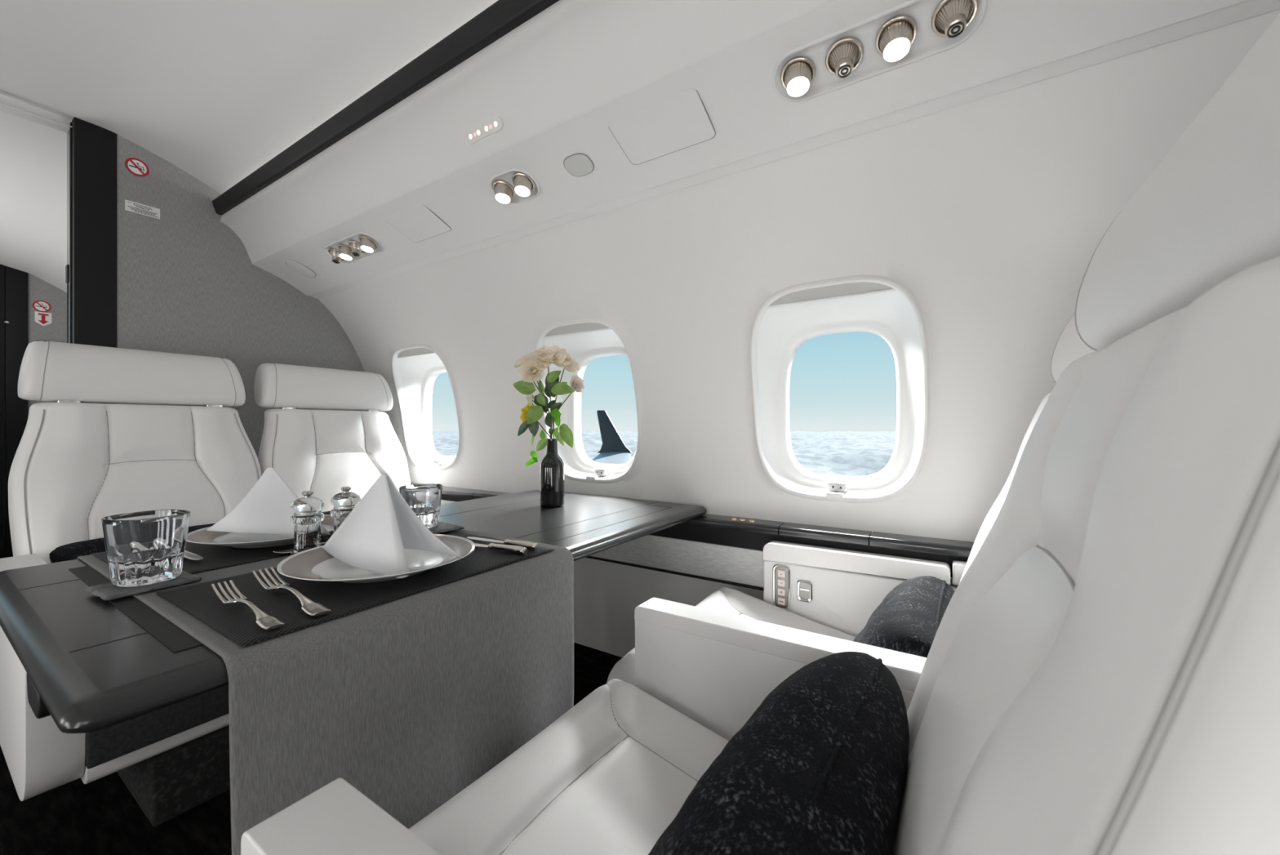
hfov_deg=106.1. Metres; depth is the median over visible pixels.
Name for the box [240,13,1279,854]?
seat
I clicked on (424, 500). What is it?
glass tumbler
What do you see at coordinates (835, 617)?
seat cushion
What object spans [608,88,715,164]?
access panel
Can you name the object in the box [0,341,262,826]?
seat
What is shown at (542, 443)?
rose
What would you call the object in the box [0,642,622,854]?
floor
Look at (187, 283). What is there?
wall
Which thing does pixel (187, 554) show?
table knife
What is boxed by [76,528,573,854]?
table runner
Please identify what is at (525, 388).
rose
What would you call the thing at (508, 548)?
table knife
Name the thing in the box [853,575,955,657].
throw cushion
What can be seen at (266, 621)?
fork
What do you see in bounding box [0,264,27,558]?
door
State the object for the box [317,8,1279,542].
wall
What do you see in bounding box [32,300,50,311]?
no smoking sign
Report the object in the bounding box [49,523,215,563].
throw cushion
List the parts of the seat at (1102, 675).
armrest, backrest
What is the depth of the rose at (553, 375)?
1.44 m
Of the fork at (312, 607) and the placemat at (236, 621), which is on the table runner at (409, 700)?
the placemat at (236, 621)
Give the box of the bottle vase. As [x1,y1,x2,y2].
[539,438,564,507]
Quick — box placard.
[124,199,159,218]
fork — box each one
[211,579,284,629]
[252,566,331,615]
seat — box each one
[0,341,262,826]
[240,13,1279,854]
[253,363,457,511]
[606,315,1093,685]
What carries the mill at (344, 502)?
on the table runner at (409, 700)
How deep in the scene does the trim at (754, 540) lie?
1.38 m
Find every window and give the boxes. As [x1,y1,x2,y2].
[396,347,455,467]
[543,322,636,479]
[756,282,923,498]
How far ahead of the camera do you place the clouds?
1490.47 m
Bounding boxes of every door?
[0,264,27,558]
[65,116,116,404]
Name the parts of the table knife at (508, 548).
blade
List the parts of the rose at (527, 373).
stem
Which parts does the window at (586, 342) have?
shade rail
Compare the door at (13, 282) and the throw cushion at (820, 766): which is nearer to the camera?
the throw cushion at (820, 766)
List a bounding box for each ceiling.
[0,0,497,194]
[0,102,72,293]
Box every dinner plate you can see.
[186,514,333,547]
[276,533,475,582]
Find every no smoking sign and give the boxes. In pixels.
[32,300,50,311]
[124,157,149,176]
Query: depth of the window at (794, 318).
1.31 m
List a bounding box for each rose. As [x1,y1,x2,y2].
[512,347,551,419]
[517,376,551,446]
[518,354,551,438]
[520,403,554,466]
[525,392,560,435]
[531,345,567,438]
[548,352,580,438]
[549,374,584,448]
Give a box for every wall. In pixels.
[0,93,364,457]
[27,273,66,417]
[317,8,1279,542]
[573,557,764,657]
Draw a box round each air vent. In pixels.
[284,259,315,277]
[563,153,594,177]
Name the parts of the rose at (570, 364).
stem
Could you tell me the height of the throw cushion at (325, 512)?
0.220 m
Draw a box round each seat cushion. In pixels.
[408,678,728,854]
[606,586,855,685]
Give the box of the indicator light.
[465,115,503,144]
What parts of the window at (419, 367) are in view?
shade rail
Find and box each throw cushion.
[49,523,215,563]
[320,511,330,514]
[648,651,909,854]
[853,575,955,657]
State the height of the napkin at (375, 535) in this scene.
0.145 m
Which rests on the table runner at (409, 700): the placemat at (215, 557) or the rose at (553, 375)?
the placemat at (215, 557)
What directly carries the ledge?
attached to the wall at (989, 215)
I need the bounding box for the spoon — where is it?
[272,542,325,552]
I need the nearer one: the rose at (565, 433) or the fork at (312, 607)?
the fork at (312, 607)
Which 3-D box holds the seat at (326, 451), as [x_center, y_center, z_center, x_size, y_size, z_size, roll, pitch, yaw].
[-0.998,0.283,1.843,0.912,1.073,0.561,0,0,33]
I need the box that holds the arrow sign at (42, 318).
[35,311,51,325]
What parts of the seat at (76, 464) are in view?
armrest, headrest post, backrest, panel, headrest post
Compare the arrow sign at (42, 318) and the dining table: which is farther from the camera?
the arrow sign at (42, 318)
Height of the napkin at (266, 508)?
0.146 m
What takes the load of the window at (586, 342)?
in the wall at (989, 215)
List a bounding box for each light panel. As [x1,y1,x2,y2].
[324,231,385,263]
[489,168,540,204]
[771,0,987,102]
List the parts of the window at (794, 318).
shade rail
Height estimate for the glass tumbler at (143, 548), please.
0.098 m
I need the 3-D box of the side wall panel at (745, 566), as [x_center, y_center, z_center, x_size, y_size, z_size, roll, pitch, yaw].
[0.315,0.401,1.419,4.000,0.103,0.070,0,0,33]
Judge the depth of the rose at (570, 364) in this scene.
1.44 m
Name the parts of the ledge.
ledge lid, ledge lid, ledge lid, ledge lid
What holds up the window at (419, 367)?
in the wall at (989, 215)
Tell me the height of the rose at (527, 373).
0.399 m
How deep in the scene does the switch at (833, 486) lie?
1.32 m
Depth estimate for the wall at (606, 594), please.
1.70 m
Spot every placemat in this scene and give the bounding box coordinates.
[92,531,333,573]
[155,530,554,646]
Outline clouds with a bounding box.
[431,430,896,475]
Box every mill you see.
[289,490,324,555]
[329,486,360,532]
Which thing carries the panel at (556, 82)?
attached to the wall at (989, 215)
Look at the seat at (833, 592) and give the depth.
1.20 m
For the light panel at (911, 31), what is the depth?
0.83 m
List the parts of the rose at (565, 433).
stem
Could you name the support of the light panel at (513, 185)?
attached to the wall at (989, 215)
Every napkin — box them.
[205,467,330,534]
[322,473,461,577]
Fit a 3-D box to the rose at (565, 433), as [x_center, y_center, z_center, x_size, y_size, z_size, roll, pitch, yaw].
[-0.226,0.009,1.457,0.087,0.342,0.111,0,0,13]
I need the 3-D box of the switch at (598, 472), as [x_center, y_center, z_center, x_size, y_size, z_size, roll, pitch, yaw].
[-0.141,0.164,1.771,0.046,0.023,0.030,0,0,33]
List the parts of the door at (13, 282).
panel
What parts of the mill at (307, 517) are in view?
mill knob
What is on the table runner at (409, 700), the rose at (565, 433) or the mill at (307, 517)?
the mill at (307, 517)
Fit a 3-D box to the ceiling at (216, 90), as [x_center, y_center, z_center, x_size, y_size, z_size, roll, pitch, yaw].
[-0.384,-0.965,0.365,4.040,0.186,1.440,0,0,33]
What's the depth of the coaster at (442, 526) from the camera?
1.08 m
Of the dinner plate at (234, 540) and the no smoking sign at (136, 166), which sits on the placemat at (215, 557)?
the dinner plate at (234, 540)
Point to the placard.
(130, 206)
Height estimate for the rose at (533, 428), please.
0.405 m
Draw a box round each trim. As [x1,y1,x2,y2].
[212,0,559,215]
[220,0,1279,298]
[441,494,968,577]
[584,555,764,590]
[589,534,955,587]
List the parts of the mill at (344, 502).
mill knob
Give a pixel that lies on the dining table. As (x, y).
(89, 666)
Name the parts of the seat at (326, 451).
headrest post, backrest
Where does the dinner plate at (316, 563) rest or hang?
on the placemat at (236, 621)
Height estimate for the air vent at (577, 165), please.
0.028 m
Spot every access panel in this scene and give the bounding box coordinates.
[384,203,451,242]
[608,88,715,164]
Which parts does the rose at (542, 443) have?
stem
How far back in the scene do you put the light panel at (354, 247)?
1.76 m
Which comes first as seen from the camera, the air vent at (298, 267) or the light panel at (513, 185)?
the light panel at (513, 185)
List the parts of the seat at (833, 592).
panel, backrest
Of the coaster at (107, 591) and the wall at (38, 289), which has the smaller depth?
the coaster at (107, 591)
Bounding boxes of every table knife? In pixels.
[183,550,203,559]
[466,536,537,549]
[474,542,526,554]
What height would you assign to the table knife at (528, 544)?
0.014 m
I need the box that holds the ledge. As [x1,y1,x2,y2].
[410,482,974,558]
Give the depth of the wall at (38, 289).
3.17 m
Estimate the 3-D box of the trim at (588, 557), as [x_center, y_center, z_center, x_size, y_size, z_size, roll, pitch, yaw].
[0.311,0.456,1.413,4.000,0.007,0.064,0,0,33]
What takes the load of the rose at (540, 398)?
in the bottle vase
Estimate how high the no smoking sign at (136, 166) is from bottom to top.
0.062 m
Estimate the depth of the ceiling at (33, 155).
2.15 m
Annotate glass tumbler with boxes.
[101,509,191,586]
[399,483,442,528]
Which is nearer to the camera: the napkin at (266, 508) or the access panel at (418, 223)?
the napkin at (266, 508)
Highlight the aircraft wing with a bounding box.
[591,409,631,464]
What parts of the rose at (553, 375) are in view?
stem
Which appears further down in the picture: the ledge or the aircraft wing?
the ledge
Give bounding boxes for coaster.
[85,569,202,599]
[428,521,464,533]
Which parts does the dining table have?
table strip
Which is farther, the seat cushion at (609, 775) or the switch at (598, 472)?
the switch at (598, 472)
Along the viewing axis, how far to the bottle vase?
1.44 m
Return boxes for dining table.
[0,489,706,733]
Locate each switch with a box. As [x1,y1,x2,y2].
[433,458,444,464]
[595,468,608,475]
[828,481,847,491]
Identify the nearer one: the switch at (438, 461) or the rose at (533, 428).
the rose at (533, 428)
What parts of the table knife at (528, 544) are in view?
blade, handle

